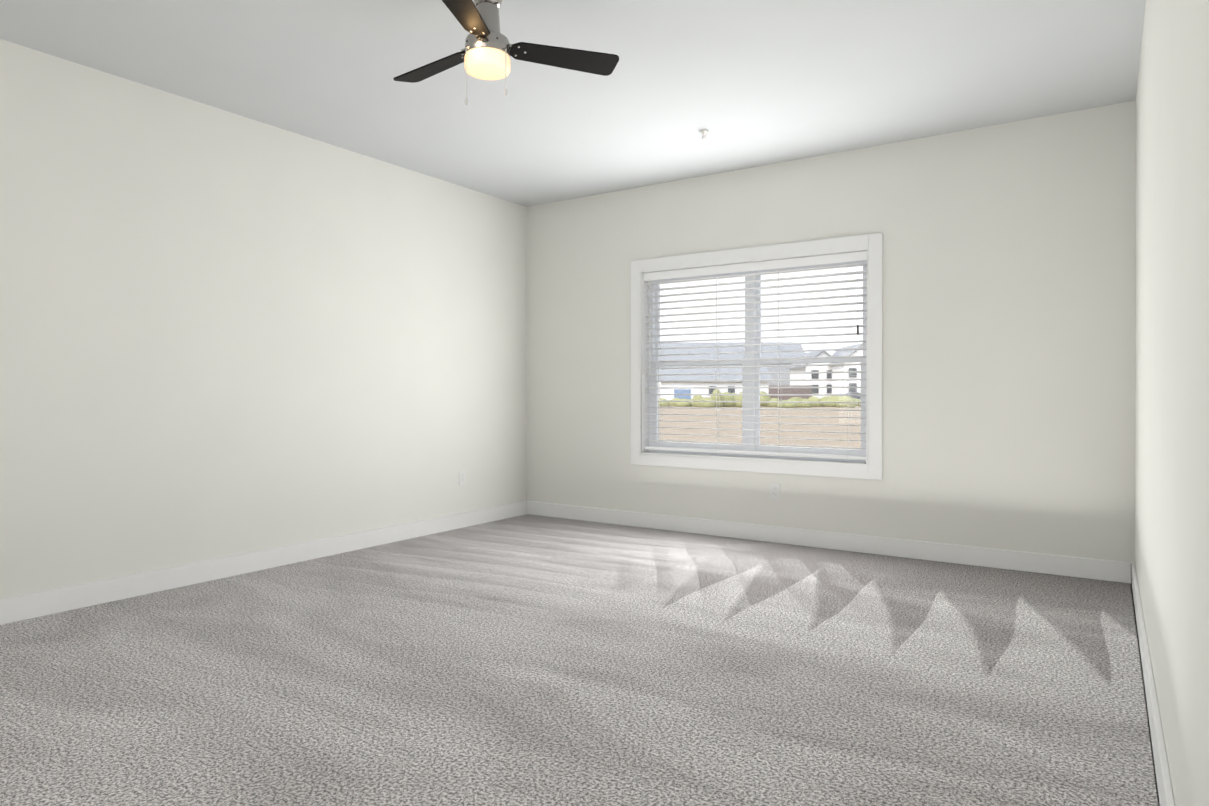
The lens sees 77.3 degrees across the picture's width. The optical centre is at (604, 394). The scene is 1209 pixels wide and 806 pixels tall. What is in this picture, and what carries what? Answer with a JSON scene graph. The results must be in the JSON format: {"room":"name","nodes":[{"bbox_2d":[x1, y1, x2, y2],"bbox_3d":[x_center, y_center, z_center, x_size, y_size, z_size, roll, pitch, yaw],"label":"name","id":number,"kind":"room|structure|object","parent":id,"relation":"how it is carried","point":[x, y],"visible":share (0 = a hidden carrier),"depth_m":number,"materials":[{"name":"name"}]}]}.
{"room":"empty bedroom","nodes":[
{"label":"empty bedroom","id":0,"kind":"room"},
{"bbox_2d":[0,39,526,598],"bbox_3d":[-2.456,-0.296,4.279,0.200,2.740,6.460,0,0,34],"label":"wall","id":1,"kind":"structure","parent":0,"point":[224,333],"depth_m":4.43,"materials":[{"name":"paint"}]},
{"bbox_2d":[0,501,527,624],"bbox_3d":[-2.364,1.016,4.222,0.021,0.118,6.068,0,0,34],"label":"baseboard","id":2,"kind":"structure","parent":1,"relation":"attached to","point":[32,605],"depth_m":4.42,"materials":[{"name":"paint"}]},
{"bbox_2d":[459,470,465,484],"bbox_3d":[-1.141,0.669,6.074,0.008,0.116,0.072,0,0,34],"label":"outlet","id":3,"kind":"object","parent":1,"relation":"attached to","point":[462,477],"visible":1,"depth_m":6.07,"materials":[{"name":"white plastic"}]},
{"bbox_2d":[0,0,1145,206],"bbox_3d":[-0.519,-1.712,2.989,4.850,0.100,6.460,0,0,34],"label":"ceiling","id":4,"kind":"structure","parent":0,"point":[750,83],"depth_m":3.92,"materials":[{"name":"paint"}]},
{"bbox_2d":[393,0,618,105],"bbox_3d":[-0.543,-1.383,2.979,0.894,0.559,0.964,0,0,34],"label":"ceiling fan","id":5,"kind":"object","parent":4,"relation":"hanging from","point":[487,51],"visible":1,"depth_m":2.95,"materials":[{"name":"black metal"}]},
{"bbox_2d":[700,129,707,138],"bbox_3d":[0.630,-1.643,4.783,0.056,0.049,0.056,0,0,34],"label":"sprinkler head","id":6,"kind":"object","parent":4,"relation":"attached to","point":[703,131],"visible":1,"depth_m":4.78},
{"bbox_2d":[0,514,1159,805],"bbox_3d":[-0.519,1.118,2.997,4.850,0.080,6.460,0,0,34],"label":"floor","id":7,"kind":"structure","parent":0,"point":[530,660],"depth_m":2.82,"materials":[{"name":"grey carpet"}]},
{"bbox_2d":[526,100,1135,562],"bbox_3d":[1.212,-0.299,5.601,4.850,2.740,0.200,0,0,34],"label":"wall","id":8,"kind":"structure","parent":0,"point":[1008,400],"depth_m":4.87,"materials":[{"name":"paint"}]},
{"bbox_2d":[631,233,882,479],"bbox_3d":[1.083,-0.255,5.659,1.966,1.650,0.196,0,0,34],"label":"window","id":9,"kind":"structure","parent":8,"relation":"in","point":[794,449],"depth_m":5.64,"materials":[{"name":"plastic"}]},
{"bbox_2d":[644,251,866,459],"bbox_3d":[1.064,-0.264,5.630,1.758,1.420,0.082,0,0,34],"label":"window blinds","id":10,"kind":"object","parent":9,"relation":"attached to","point":[798,262],"visible":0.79,"depth_m":5.58,"materials":[{"name":"white plastic"}]},
{"bbox_2d":[770,483,779,499],"bbox_3d":[1.234,0.701,5.464,0.072,0.116,0.008,0,0,34],"label":"outlet","id":11,"kind":"object","parent":8,"relation":"attached to","point":[774,490],"visible":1,"depth_m":5.46,"materials":[{"name":"white plastic"}]},
{"bbox_2d":[528,501,1127,582],"bbox_3d":[1.149,1.012,5.518,4.380,0.118,0.021,0,0,34],"label":"baseboard","id":12,"kind":"structure","parent":8,"relation":"attached to","point":[1089,568],"depth_m":5.12,"materials":[{"name":"paint"}]},
{"bbox_2d":[1135,0,1208,805],"bbox_3d":[1.418,-0.288,1.707,0.200,2.740,6.460,0,0,34],"label":"wall","id":13,"kind":"structure","parent":0,"point":[1172,353],"depth_m":1.79,"materials":[{"name":"paint"}]},
{"bbox_2d":[1128,562,1174,805],"bbox_3d":[1.326,1.022,1.771,0.021,0.118,6.068,0,0,34],"label":"baseboard","id":14,"kind":"structure","parent":13,"relation":"attached to","point":[1165,791],"depth_m":2.39,"materials":[{"name":"paint"}]},
{"label":"outside","id":15,"kind":"structure","parent":0,"visible":0},
{"bbox_2d":[658,406,860,449],"bbox_3d":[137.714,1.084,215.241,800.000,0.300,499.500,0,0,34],"label":"ground","id":16,"kind":"structure","parent":15,"point":[844,421],"depth_m":33.84,"materials":[{"name":"brown soil"}]},
{"bbox_2d":[658,389,860,407],"bbox_3d":[17.616,0.377,82.466,21.515,1.896,18.613,0,0,34],"label":"shrubs","id":17,"kind":"object","parent":16,"relation":"on","point":[739,404],"depth_m":78.74,"materials":[{"name":"green plant"}]},
{"bbox_2d":[658,342,862,400],"bbox_3d":[23.607,-4.033,141.735,82.510,10.346,88.918,0,0,34],"label":"buildings","id":18,"kind":"structure","parent":16,"relation":"on","point":[774,376],"depth_m":108.42},
{"bbox_2d":[846,392,860,399],"bbox_3d":[30.172,0.534,90.335,4.500,1.500,1.820,0,0,1],"label":"car","id":19,"kind":"object","parent":16,"relation":"on","point":[858,397],"depth_m":89.45,"materials":[{"name":"paint"}]}
]}

